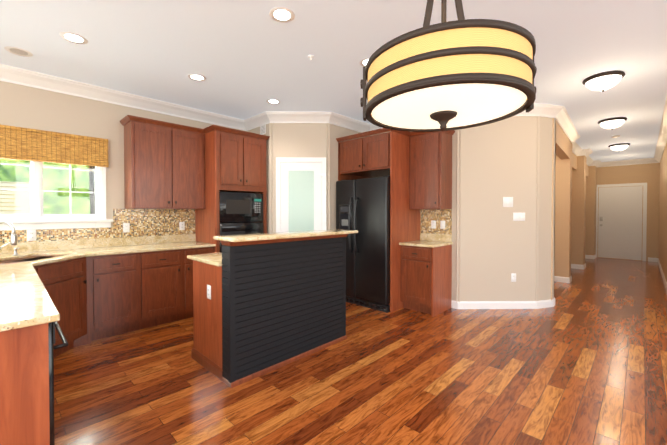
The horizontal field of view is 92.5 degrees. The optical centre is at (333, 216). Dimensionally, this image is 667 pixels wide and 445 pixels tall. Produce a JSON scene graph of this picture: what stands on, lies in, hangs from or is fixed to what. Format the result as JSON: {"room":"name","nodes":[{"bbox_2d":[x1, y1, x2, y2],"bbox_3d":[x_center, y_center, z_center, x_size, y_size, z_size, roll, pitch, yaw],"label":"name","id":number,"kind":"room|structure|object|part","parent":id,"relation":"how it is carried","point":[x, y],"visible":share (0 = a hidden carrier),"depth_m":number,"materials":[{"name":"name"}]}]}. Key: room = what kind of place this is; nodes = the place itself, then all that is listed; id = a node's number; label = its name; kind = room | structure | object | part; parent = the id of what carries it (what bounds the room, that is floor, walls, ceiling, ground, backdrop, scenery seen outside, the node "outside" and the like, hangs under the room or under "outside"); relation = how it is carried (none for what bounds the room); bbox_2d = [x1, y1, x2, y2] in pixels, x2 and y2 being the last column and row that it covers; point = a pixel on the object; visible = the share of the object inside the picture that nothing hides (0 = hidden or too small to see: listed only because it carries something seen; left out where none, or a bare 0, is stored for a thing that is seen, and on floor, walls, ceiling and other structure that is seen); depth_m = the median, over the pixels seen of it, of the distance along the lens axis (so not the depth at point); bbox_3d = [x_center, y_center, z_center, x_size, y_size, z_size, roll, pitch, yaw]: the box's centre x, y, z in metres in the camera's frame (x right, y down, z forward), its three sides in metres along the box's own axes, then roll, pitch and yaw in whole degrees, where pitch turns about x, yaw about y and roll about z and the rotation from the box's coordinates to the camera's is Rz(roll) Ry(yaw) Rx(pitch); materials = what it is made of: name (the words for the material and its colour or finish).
{"room":"kitchen","nodes":[
{"label":"kitchen","id":0,"kind":"room"},
{"bbox_2d":[0,81,242,242],"bbox_3d":[-3.145,-0.108,3.485,0.150,2.770,5.150,1,1,44],"label":"wall","id":1,"kind":"structure","parent":0,"point":[31,107],"depth_m":3.65,"materials":[{"name":"beige paint"}]},
{"bbox_2d":[0,124,108,166],"bbox_3d":[-3.304,-0.744,3.142,0.034,0.328,1.810,1,1,44],"label":"window shade","id":2,"kind":"object","parent":1,"relation":"attached to","point":[21,143],"visible":1,"depth_m":3.43,"materials":[{"name":"brown wicker"}]},
{"bbox_2d":[0,159,113,230],"bbox_3d":[-3.366,-0.377,3.208,0.209,1.025,1.900,1,1,44],"label":"kitchen window","id":3,"kind":"structure","parent":1,"relation":"in","point":[37,218],"depth_m":3.47,"materials":[{"name":"white wood"}]},
{"bbox_2d":[0,209,195,253],"bbox_3d":[-2.937,0.134,3.576,0.020,0.454,2.765,1,1,44],"label":"backsplash","id":4,"kind":"structure","parent":1,"relation":"attached to","point":[149,226],"depth_m":3.92,"materials":[{"name":"beige stone"}]},
{"bbox_2d":[27,230,35,240],"bbox_3d":[-3.159,0.194,3.343,0.008,0.115,0.070,1,1,44],"label":"outlet","id":5,"kind":"object","parent":4,"relation":"attached to","point":[31,235],"visible":1,"depth_m":3.34,"materials":[{"name":"white plastic"}]},
{"bbox_2d":[123,223,129,231],"bbox_3d":[-2.564,0.135,3.956,0.008,0.115,0.070,1,1,44],"label":"outlet","id":6,"kind":"object","parent":4,"relation":"attached to","point":[126,227],"visible":1,"depth_m":3.96,"materials":[{"name":"white plastic"}]},
{"bbox_2d":[179,222,184,229],"bbox_3d":[-2.102,0.128,4.434,0.008,0.115,0.070,1,1,44],"label":"outlet","id":7,"kind":"object","parent":4,"relation":"attached to","point":[181,225],"visible":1,"depth_m":4.43,"materials":[{"name":"white plastic"}]},
{"bbox_2d":[120,115,204,208],"bbox_3d":[-2.163,-0.637,4.108,0.375,1.070,0.913,1,1,44],"label":"upper cabinet","id":8,"kind":"object","parent":1,"relation":"attached to","point":[164,165],"depth_m":3.94,"materials":[{"name":"brown wood"}]},
{"bbox_2d":[246,123,366,232],"bbox_3d":[-0.399,-0.135,5.305,1.304,2.770,1.614,1,1,44],"label":"wall","id":9,"kind":"structure","parent":0,"point":[301,140],"depth_m":4.71,"materials":[{"name":"beige paint"}]},
{"bbox_2d":[260,125,265,134],"bbox_3d":[-1.065,-1.343,4.818,0.140,0.200,0.010,1,1,44],"label":"air vent","id":10,"kind":"object","parent":9,"relation":"in","point":[262,129],"visible":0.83,"depth_m":4.81,"materials":[{"name":"white"}]},
{"bbox_2d":[276,157,325,231],"bbox_3d":[-0.475,0.194,4.709,0.740,2.130,0.020,0,1,-1],"label":"door frame","id":11,"kind":"structure","parent":9,"relation":"in","point":[278,181],"depth_m":4.69,"materials":[{"name":"white wood"}]},
{"bbox_2d":[281,162,323,231],"bbox_3d":[-0.460,0.223,4.708,0.463,2.048,0.448,1,1,44],"label":"pantry door","id":12,"kind":"structure","parent":11,"relation":"attached to","point":[301,196],"depth_m":4.70,"materials":[{"name":"white paint"}]},
{"bbox_2d":[0,0,666,161],"bbox_3d":[2.538,-1.552,4.051,9.500,0.100,16.500,1,1,44],"label":"ceiling","id":13,"kind":"structure","parent":0,"point":[247,58],"depth_m":2.83,"materials":[{"name":"white paint"}]},
{"bbox_2d":[4,46,32,56],"bbox_3d":[-2.824,-1.480,2.869,0.188,0.006,0.188,1,1,44],"label":"recessed light","id":14,"kind":"object","parent":13,"relation":"in","point":[20,52],"visible":0.96,"depth_m":2.86,"materials":[{"name":"white"}]},
{"bbox_2d":[59,32,87,43],"bbox_3d":[-2.149,-1.477,2.647,0.188,0.006,0.188,1,1,44],"label":"recessed light","id":15,"kind":"object","parent":13,"relation":"in","point":[75,38],"visible":1,"depth_m":2.64,"materials":[{"name":"white glass"}]},
{"bbox_2d":[188,74,206,80],"bbox_3d":[-1.458,-1.488,3.418,0.188,0.006,0.188,1,1,44],"label":"recessed light","id":16,"kind":"object","parent":13,"relation":"in","point":[197,77],"visible":1,"depth_m":3.42,"materials":[{"name":"white"}]},
{"bbox_2d":[266,99,280,103],"bbox_3d":[-0.780,-1.499,4.161,0.188,0.006,0.188,1,1,44],"label":"recessed light","id":17,"kind":"object","parent":13,"relation":"in","point":[272,101],"visible":0.96,"depth_m":4.16,"materials":[{"name":"white"}]},
{"bbox_2d":[269,7,294,22],"bbox_3d":[-0.376,-1.472,2.336,0.188,0.006,0.188,1,1,44],"label":"recessed light","id":18,"kind":"object","parent":13,"relation":"in","point":[280,15],"visible":1,"depth_m":2.33,"materials":[{"name":"white glass"}]},
{"bbox_2d":[359,58,368,66],"bbox_3d":[0.341,-1.483,3.076,0.188,0.006,0.188,1,1,44],"label":"recessed light","id":19,"kind":"object","parent":13,"relation":"in","point":[363,62],"visible":0.48,"depth_m":3.07,"materials":[{"name":"white"}]},
{"bbox_2d":[360,0,536,131],"bbox_3d":[0.380,-0.879,1.098,0.540,1.157,0.540,1,1,44],"label":"pendant light","id":20,"kind":"object","parent":13,"relation":"hanging from","point":[461,72],"visible":1,"depth_m":0.91,"materials":[{"name":"fabric"}]},
{"bbox_2d":[372,83,526,128],"bbox_3d":[0.380,-0.361,1.106,0.494,0.014,0.494,1,1,44],"label":"diffuser","id":21,"kind":"object","parent":20,"relation":"attached to","point":[468,105],"depth_m":1.02,"materials":[{"name":"white glass"}]},
{"bbox_3d":[0.380,-0.446,1.104,0.522,0.144,0.522,1,1,44],"label":"lamp shade","id":22,"kind":"part","parent":20,"relation":"part of","materials":[{"name":"fabric"}]},
{"bbox_2d":[582,70,624,91],"bbox_3d":[2.888,-1.414,3.423,0.352,0.155,0.352,1,1,44],"label":"light","id":23,"kind":"object","parent":13,"relation":"attached to","point":[602,81],"visible":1,"depth_m":3.34,"materials":[{"name":"white glass"}]},
{"bbox_2d":[598,117,626,129],"bbox_3d":[4.369,-1.437,5.010,0.352,0.155,0.352,1,1,44],"label":"light","id":24,"kind":"object","parent":13,"relation":"attached to","point":[612,123],"visible":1,"depth_m":4.92,"materials":[{"name":"white glass"}]},
{"bbox_2d":[608,143,629,151],"bbox_3d":[6.114,-1.464,6.841,0.352,0.155,0.352,1,1,44],"label":"light","id":25,"kind":"object","parent":13,"relation":"attached to","point":[619,147],"visible":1,"depth_m":6.75,"materials":[{"name":"white glass"}]},
{"bbox_2d":[54,257,666,444],"bbox_3d":[2.538,1.318,4.093,9.500,0.100,16.500,1,1,44],"label":"floor","id":26,"kind":"structure","parent":0,"point":[583,361],"depth_m":2.48,"materials":[{"name":"brown wood"}]},
{"bbox_2d":[0,323,49,444],"bbox_3d":[-2.028,0.860,1.742,1.840,0.884,0.679,1,1,44],"label":"base cabinet","id":27,"kind":"object","parent":26,"relation":"on","point":[24,385],"visible":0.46,"depth_m":1.26,"materials":[{"name":"brown wood"}]},
{"bbox_2d":[48,321,67,444],"bbox_3d":[-1.576,0.813,1.362,0.596,0.769,0.643,1,1,44],"label":"dishwasher","id":28,"kind":"object","parent":27,"relation":"in","point":[51,332],"visible":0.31,"depth_m":1.34,"materials":[{"name":"black metal"}]},
{"bbox_2d":[0,257,86,357],"bbox_3d":[-2.669,0.843,2.905,0.495,0.884,0.594,0,1,-1],"label":"base cabinet","id":29,"kind":"object","parent":26,"relation":"on","point":[64,283],"depth_m":2.96,"materials":[{"name":"brown wood"}]},
{"bbox_2d":[0,247,214,346],"bbox_3d":[-2.673,0.836,3.402,0.655,0.884,2.668,1,1,44],"label":"base cabinet","id":30,"kind":"object","parent":26,"relation":"on","point":[128,292],"visible":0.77,"depth_m":3.52,"materials":[{"name":"brown wood"}]},
{"bbox_2d":[0,241,215,331],"bbox_3d":[-1.900,0.391,2.576,2.907,0.030,2.765,1,1,44],"label":"countertop","id":31,"kind":"structure","parent":30,"relation":"on","point":[26,300],"depth_m":1.91,"materials":[{"name":"beige stone"}]},
{"bbox_2d":[0,221,16,248],"bbox_3d":[-2.986,0.202,2.890,0.230,0.338,0.172,1,1,44],"label":"faucet","id":32,"kind":"object","parent":31,"relation":"on","point":[13,238],"visible":1,"depth_m":2.86,"materials":[{"name":"silver metal"}]},
{"bbox_2d":[195,125,269,252],"bbox_3d":[-1.465,0.040,4.631,0.665,2.440,0.880,1,1,44],"label":"tall cabinet","id":33,"kind":"object","parent":26,"relation":"on","point":[235,160],"visible":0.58,"depth_m":4.33,"materials":[{"name":"brown wood"}]},
{"bbox_2d":[219,222,262,251],"bbox_3d":[-1.433,0.445,4.605,0.643,0.730,0.668,1,1,44],"label":"wall oven","id":34,"kind":"object","parent":33,"relation":"in","point":[232,228],"visible":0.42,"depth_m":4.40,"materials":[{"name":"black metal"}]},
{"bbox_2d":[219,192,262,222],"bbox_3d":[-1.453,-0.132,4.617,0.586,0.405,0.668,1,1,44],"label":"microwave","id":35,"kind":"object","parent":33,"relation":"in","point":[239,207],"visible":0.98,"depth_m":4.39,"materials":[{"name":"black metal"}]},
{"bbox_2d":[187,233,346,387],"bbox_3d":[-0.576,0.747,3.125,0.728,1.070,1.317,1,1,44],"label":"kitchen island","id":36,"kind":"object","parent":26,"relation":"on","point":[264,303],"depth_m":2.72,"materials":[{"name":"brown wood"}]},
{"bbox_2d":[187,257,218,268],"bbox_3d":[-0.637,0.361,3.179,0.609,0.031,1.371,1,1,44],"label":"island countertop","id":37,"kind":"structure","parent":36,"relation":"on","point":[204,259],"depth_m":2.66,"materials":[{"name":"beige stone"}]},
{"bbox_2d":[207,285,210,299],"bbox_3d":[-1.042,0.629,2.670,0.070,0.115,0.008,1,1,44],"label":"outlet","id":38,"kind":"object","parent":36,"relation":"attached to","point":[208,286],"depth_m":2.67,"materials":[{"name":"white plastic"}]},
{"bbox_2d":[220,233,350,244],"bbox_3d":[-0.361,0.195,2.910,0.156,0.040,1.339,1,1,44],"label":"island countertop","id":39,"kind":"structure","parent":36,"relation":"on","point":[294,236],"depth_m":2.67,"materials":[{"name":"beige stone"}]},
{"bbox_2d":[336,175,389,312],"bbox_3d":[0.623,0.351,4.760,0.916,1.815,0.907,1,1,44],"label":"fridge","id":40,"kind":"object","parent":26,"relation":"on","point":[363,207],"visible":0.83,"depth_m":4.39,"materials":[{"name":"black metal"}]},
{"bbox_3d":[0.191,0.311,4.706,0.371,1.695,0.094,1,1,44],"label":"door","id":41,"kind":"part","parent":40,"relation":"part of","materials":[{"name":"black metal"}]},
{"bbox_3d":[0.526,0.316,4.388,0.537,1.695,0.085,1,1,44],"label":"door","id":42,"kind":"part","parent":40,"relation":"part of","materials":[{"name":"black metal"}]},
{"bbox_2d":[336,128,454,316],"bbox_3d":[0.855,0.040,4.616,1.482,2.440,0.816,1,1,44],"label":"cabinet","id":43,"kind":"object","parent":26,"relation":"on","point":[416,167],"depth_m":4.31,"materials":[{"name":"brown wood"}]},
{"bbox_2d":[399,209,452,247],"bbox_3d":[1.274,0.137,4.376,0.494,0.485,0.581,1,1,44],"label":"countertop","id":44,"kind":"structure","parent":43,"relation":"on","point":[437,237],"depth_m":4.53,"materials":[{"name":"beige stone"}]},
{"bbox_2d":[431,220,435,228],"bbox_3d":[1.439,0.111,4.601,0.070,0.115,0.008,1,1,44],"label":"outlet","id":45,"kind":"object","parent":44,"relation":"attached to","point":[433,223],"visible":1,"depth_m":4.60,"materials":[{"name":"white plastic"}]},
{"bbox_2d":[440,221,444,228],"bbox_3d":[1.540,0.112,4.504,0.070,0.115,0.004,1,1,44],"label":"outlet","id":46,"kind":"object","parent":44,"relation":"attached to","point":[442,224],"visible":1,"depth_m":4.50,"materials":[{"name":"white plastic"}]},
{"bbox_2d":[370,129,460,301],"bbox_3d":[1.209,-0.130,4.949,1.570,2.770,0.150,1,1,44],"label":"wall","id":47,"kind":"structure","parent":0,"point":[454,162],"depth_m":4.39,"materials":[{"name":"beige paint"}]},
{"bbox_2d":[456,116,569,302],"bbox_3d":[3.038,-0.133,5.165,1.039,2.770,3.034,1,1,44],"label":"wall","id":48,"kind":"structure","parent":0,"point":[509,157],"depth_m":4.38,"materials":[{"name":"beige paint"}]},
{"bbox_2d":[0,64,666,166],"bbox_3d":[1.876,-1.448,5.008,4.920,0.135,14.350,1,1,44],"label":"crown molding","id":49,"kind":"structure","parent":48,"relation":"attached to","point":[43,81],"depth_m":4.51,"materials":[{"name":"white"}]},
{"bbox_2d":[451,300,535,308],"bbox_3d":[2.211,1.211,4.423,0.840,0.105,0.788,1,1,44],"label":"baseboard","id":50,"kind":"structure","parent":48,"relation":"attached to","point":[503,304],"depth_m":4.38,"materials":[{"name":"white wood"}]},
{"bbox_2d":[503,197,512,206],"bbox_3d":[2.386,-0.201,4.366,0.140,0.140,0.008,0,1,-1],"label":"rocker switch","id":51,"kind":"object","parent":48,"relation":"attached to","point":[507,201],"visible":1,"depth_m":4.36,"materials":[{"name":"white plastic"}]},
{"bbox_2d":[511,273,515,281],"bbox_3d":[2.472,0.834,4.383,0.070,0.115,0.008,0,1,-1],"label":"electrical outlet","id":52,"kind":"object","parent":48,"relation":"attached to","point":[513,277],"visible":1,"depth_m":4.38,"materials":[{"name":"white plastic"}]},
{"bbox_2d":[513,213,524,220],"bbox_3d":[2.542,-0.001,4.370,0.165,0.115,0.012,0,1,-1],"label":"light switch","id":53,"kind":"object","parent":48,"relation":"attached to","point":[518,216],"visible":1,"depth_m":4.37,"materials":[{"name":"white plastic"}]},
{"bbox_2d":[551,118,556,299],"bbox_3d":[2.313,-0.134,5.271,2.210,2.770,0.150,1,1,44],"label":"wall","id":54,"kind":"structure","parent":0,"point":[552,118],"depth_m":4.46,"materials":[{"name":"beige paint"}]},
{"bbox_2d":[536,297,554,305],"bbox_3d":[3.047,1.207,4.678,0.295,0.105,0.038,1,1,44],"label":"baseboard","id":55,"kind":"structure","parent":54,"relation":"attached to","point":[547,302],"depth_m":4.45,"materials":[{"name":"white wood"}]},
{"bbox_2d":[554,142,596,276],"bbox_3d":[5.911,-0.171,7.801,0.400,2.770,4.750,1,1,44],"label":"wall","id":56,"kind":"structure","parent":0,"point":[575,205],"depth_m":7.41,"materials":[{"name":"beige paint"}]},
{"bbox_2d":[554,276,570,282],"bbox_3d":[4.158,1.185,6.202,0.694,0.105,0.014,1,1,44],"label":"baseboard","id":57,"kind":"structure","parent":56,"relation":"attached to","point":[556,278],"depth_m":6.03,"materials":[{"name":"white wood"}]},
{"bbox_2d":[597,163,659,260],"bbox_3d":[8.186,-0.189,9.008,1.990,2.770,0.150,1,1,44],"label":"wall","id":58,"kind":"structure","parent":0,"point":[649,174],"depth_m":8.62,"materials":[{"name":"beige paint"}]},
{"bbox_2d":[596,183,646,260],"bbox_3d":[8.064,0.134,9.009,1.094,2.125,0.022,1,1,44],"label":"door frame","id":59,"kind":"structure","parent":58,"relation":"in","point":[644,185],"depth_m":8.67,"materials":[{"name":"white wood"}]},
{"bbox_2d":[598,186,642,259],"bbox_3d":[8.046,0.171,8.983,0.930,2.028,0.085,1,1,44],"label":"front door","id":60,"kind":"structure","parent":59,"relation":"attached to","point":[620,220],"depth_m":8.99,"materials":[{"name":"white paint"}]},
{"bbox_2d":[658,143,666,281],"bbox_3d":[6.347,-0.145,6.001,0.150,2.770,6.730,1,1,44],"label":"wall","id":61,"kind":"structure","parent":0,"point":[662,254],"depth_m":6.48,"materials":[{"name":"beige paint"}]},
{"bbox_2d":[657,258,666,291],"bbox_3d":[6.288,1.187,6.078,0.014,0.105,6.730,1,1,44],"label":"baseboard","id":62,"kind":"structure","parent":61,"relation":"attached to","point":[663,277],"depth_m":6.39,"materials":[{"name":"white wood"}]},
{"label":"outside","id":63,"kind":"structure","parent":0,"visible":0},
{"bbox_2d":[0,158,89,213],"bbox_3d":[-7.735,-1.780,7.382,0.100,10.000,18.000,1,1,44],"label":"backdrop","id":64,"kind":"structure","parent":63,"point":[56,207],"depth_m":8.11,"materials":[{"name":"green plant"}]},
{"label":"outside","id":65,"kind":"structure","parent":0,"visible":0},
{"bbox_2d":[0,181,30,213],"bbox_3d":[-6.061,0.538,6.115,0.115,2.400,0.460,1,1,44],"label":"fence","id":66,"kind":"object","parent":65,"point":[17,203],"depth_m":6.06,"materials":[{"name":"beige"}]},
{"bbox_2d":[89,166,94,213],"bbox_3d":[-5.651,-1.282,7.529,0.339,7.004,0.198,0,1,-1],"label":"window frame","id":67,"kind":"structure","parent":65,"point":[92,189],"depth_m":7.43,"materials":[{"name":"white wood"}]}
]}

